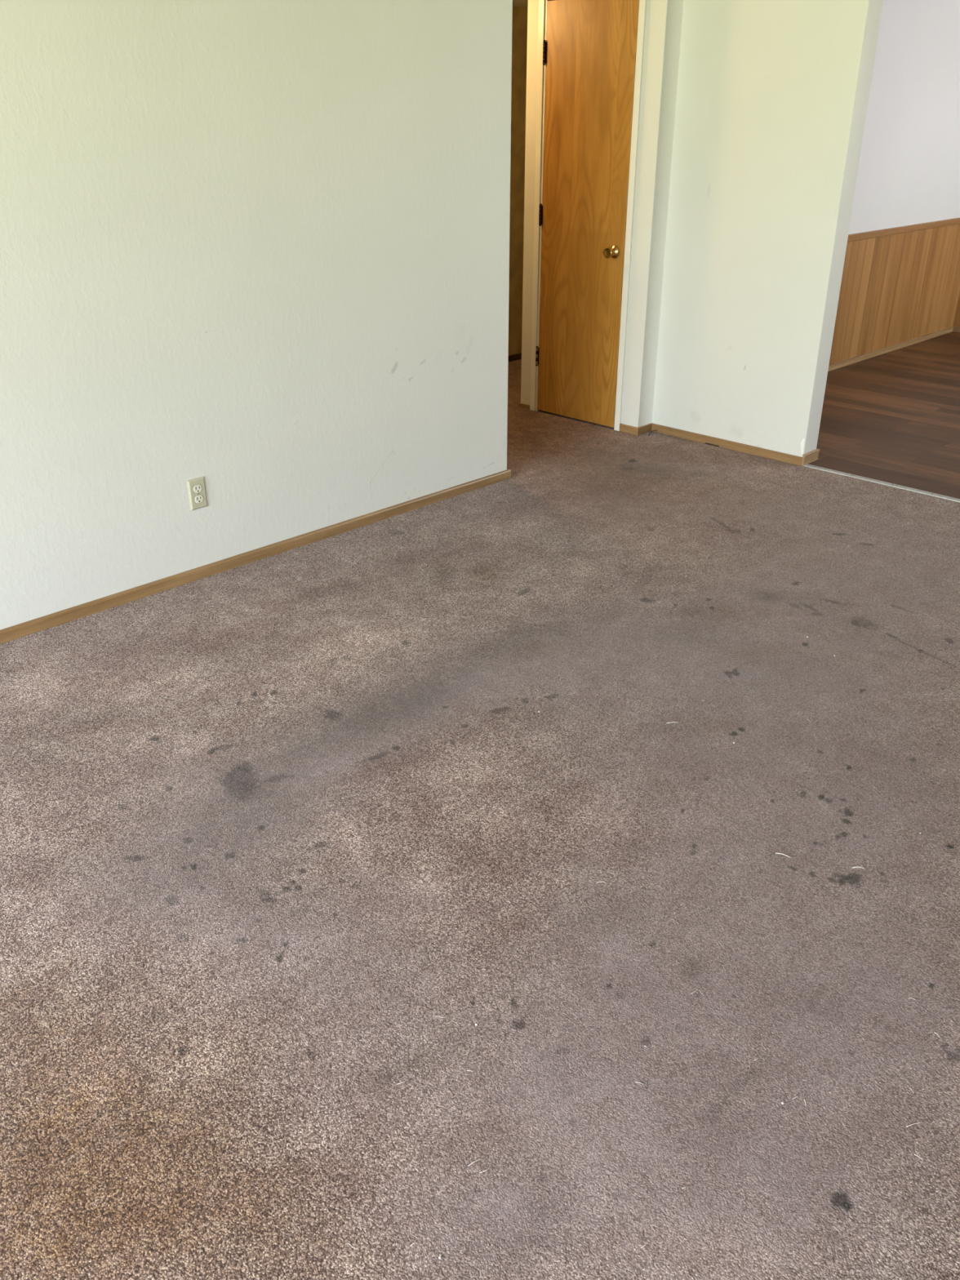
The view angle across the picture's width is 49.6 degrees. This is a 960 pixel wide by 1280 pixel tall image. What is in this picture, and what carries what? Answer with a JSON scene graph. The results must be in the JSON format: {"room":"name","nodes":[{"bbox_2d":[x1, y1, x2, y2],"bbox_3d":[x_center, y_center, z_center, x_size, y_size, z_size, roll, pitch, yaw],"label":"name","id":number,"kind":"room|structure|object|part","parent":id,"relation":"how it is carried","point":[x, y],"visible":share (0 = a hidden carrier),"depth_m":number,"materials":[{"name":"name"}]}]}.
{"room":"empty living room","nodes":[
{"label":"empty living room","id":0,"kind":"room"},
{"bbox_2d":[0,0,512,630],"bbox_3d":[-2.440,-0.722,2.152,0.110,2.440,7.219,24,35,39],"label":"wall","id":1,"kind":"structure","parent":0,"point":[259,250],"depth_m":3.61,"materials":[{"name":"paint"}]},
{"bbox_2d":[186,475,207,511],"bbox_3d":[-1.022,-0.530,3.768,0.009,0.114,0.070,24,35,39],"label":"electrical outlet","id":2,"kind":"object","parent":1,"relation":"attached to","point":[196,486],"visible":1,"depth_m":3.76,"materials":[{"name":"beige plastic"}]},
{"bbox_2d":[193,484,201,493],"bbox_3d":[-1.020,-0.546,3.757,0.003,0.028,0.034,24,35,39],"label":"receptacle","id":3,"kind":"object","parent":2,"relation":"attached to","point":[197,488],"depth_m":3.76,"materials":[{"name":"beige plastic"}]},
{"bbox_2d":[195,494,203,503],"bbox_3d":[-1.020,-0.511,3.775,0.003,0.028,0.034,24,35,39],"label":"receptacle","id":4,"kind":"object","parent":2,"relation":"attached to","point":[198,498],"depth_m":3.77,"materials":[{"name":"beige plastic"}]},
{"bbox_2d":[0,468,511,644],"bbox_3d":[-2.350,0.349,2.696,0.013,0.046,7.111,24,35,39],"label":"baseboard","id":5,"kind":"structure","parent":1,"relation":"attached to","point":[15,632],"depth_m":3.96,"materials":[{"name":"brown wood"}]},
{"bbox_2d":[0,331,959,1279],"bbox_3d":[1.411,0.382,2.693,9.000,0.020,12.362,24,35,39],"label":"floor","id":6,"kind":"structure","parent":0,"point":[317,783],"depth_m":2.34,"materials":[{"name":"carpet"}]},
{"bbox_2d":[803,463,959,502],"bbox_3d":[2.496,-0.476,4.368,2.494,0.007,0.040,24,35,39],"label":"threshold strip","id":7,"kind":"object","parent":6,"relation":"on","point":[893,485],"visible":1,"depth_m":4.88,"materials":[{"name":"metal"}]},
{"bbox_2d":[508,6,527,355],"bbox_3d":[-0.637,-2.693,6.061,0.080,2.440,4.650,24,35,39],"label":"wall","id":8,"kind":"structure","parent":0,"point":[519,26],"depth_m":6.82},
{"bbox_2d":[508,352,521,361],"bbox_3d":[-0.636,-1.591,6.545,0.012,0.044,4.540,24,35,39],"label":"baseboard","id":9,"kind":"structure","parent":8,"relation":"attached to","point":[518,356],"depth_m":7.34,"materials":[{"name":"brown wood"}]},
{"bbox_2d":[512,0,528,8],"bbox_3d":[-0.042,-3.257,5.081,1.740,0.050,4.700,24,35,39],"label":"ceiling","id":10,"kind":"structure","parent":0,"point":[518,3],"depth_m":6.19,"materials":[{"name":"paint"}]},
{"bbox_2d":[520,0,538,404],"bbox_3d":[0.968,-2.770,6.213,0.121,2.440,1.955,24,35,39],"label":"wall","id":11,"kind":"structure","parent":0,"point":[533,5],"depth_m":5.63,"materials":[{"name":"paint"}]},
{"bbox_2d":[518,402,529,409],"bbox_3d":[0.933,-1.687,6.753,0.095,0.028,1.913,24,35,39],"label":"baseboard","id":12,"kind":"structure","parent":11,"relation":"attached to","point":[520,405],"depth_m":6.14,"materials":[{"name":"brown wood"}]},
{"bbox_2d":[620,0,883,457],"bbox_3d":[1.221,-2.121,4.926,1.052,2.440,0.253,24,35,39],"label":"wall","id":13,"kind":"structure","parent":0,"point":[753,113],"depth_m":4.93,"materials":[{"name":"paint"}]},
{"bbox_2d":[535,0,639,427],"bbox_3d":[0.521,-2.167,5.437,0.580,2.043,0.098,24,35,39],"label":"door","id":14,"kind":"structure","parent":13,"relation":"in","point":[589,48],"depth_m":5.38,"materials":[{"name":"brown wood"}]},
{"bbox_3d":[0.666,-1.986,5.328,0.052,0.052,0.046,24,35,39],"label":"knob","id":15,"kind":"part","parent":14,"relation":"part of","materials":[{"name":"gold metal"}]},
{"bbox_2d":[619,422,802,466],"bbox_3d":[1.179,-1.022,5.417,1.032,0.044,0.135,24,35,39],"label":"baseboard","id":16,"kind":"structure","parent":13,"relation":"attached to","point":[756,451],"depth_m":5.45,"materials":[{"name":"brown wood"}]},
{"bbox_2d":[801,448,819,466],"bbox_3d":[1.644,-0.908,5.168,0.014,0.056,0.145,24,35,39],"label":"baseboard","id":17,"kind":"structure","parent":13,"relation":"attached to","point":[809,457],"depth_m":5.16,"materials":[{"name":"brown wood"}]},
{"bbox_2d":[848,0,959,234],"bbox_3d":[2.383,-2.953,6.577,0.080,2.440,4.114,24,35,39],"label":"wall","id":18,"kind":"structure","parent":0,"point":[908,173],"depth_m":6.76,"materials":[{"name":"paint"}]},
{"bbox_3d":[5.513,-2.834,6.341,4.752,2.440,0.100,24,35,39],"label":"wall","id":19,"kind":"structure","parent":0,"visible":0},
{"bbox_2d":[827,326,959,371],"bbox_3d":[4.052,-1.126,5.619,4.652,0.040,3.964,24,35,39],"label":"baseboard","id":20,"kind":"structure","parent":19,"relation":"attached to","point":[840,364],"depth_m":7.62,"materials":[{"name":"brown wood"}]},
{"bbox_2d":[828,223,959,364],"bbox_3d":[4.052,-1.492,5.434,4.652,0.800,3.964,24,35,39],"label":"panelling","id":21,"kind":"object","parent":19,"relation":"attached to","point":[895,289],"visible":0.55,"depth_m":7.40,"materials":[{"name":"brown wood"}]},
{"bbox_2d":[847,217,959,241],"bbox_3d":[4.052,-1.861,5.249,4.652,0.042,3.964,24,35,39],"label":"cap rail","id":22,"kind":"object","parent":21,"relation":"attached to","point":[870,234],"visible":0.46,"depth_m":7.14,"materials":[{"name":"brown wood"}]},
{"bbox_3d":[0.577,-3.284,4.928,0.605,0.365,0.100,24,35,39],"label":"wall","id":23,"kind":"structure","parent":0,"visible":0},
{"bbox_2d":[529,0,647,431],"bbox_3d":[0.567,-2.210,5.471,0.659,2.115,0.112,24,35,39],"label":"door frame","id":24,"kind":"structure","parent":23,"relation":"attached to","point":[542,24],"depth_m":5.40,"materials":[{"name":"paint"}]},
{"bbox_3d":[0.312,-2.293,5.635,0.038,2.115,0.016,24,35,39],"label":"casing","id":25,"kind":"part","parent":24,"relation":"part of","materials":[{"name":"paint"}]},
{"bbox_3d":[0.755,-2.096,5.245,0.036,2.115,0.016,24,35,39],"label":"casing","id":26,"kind":"part","parent":24,"relation":"part of","materials":[{"name":"paint"}]}
]}

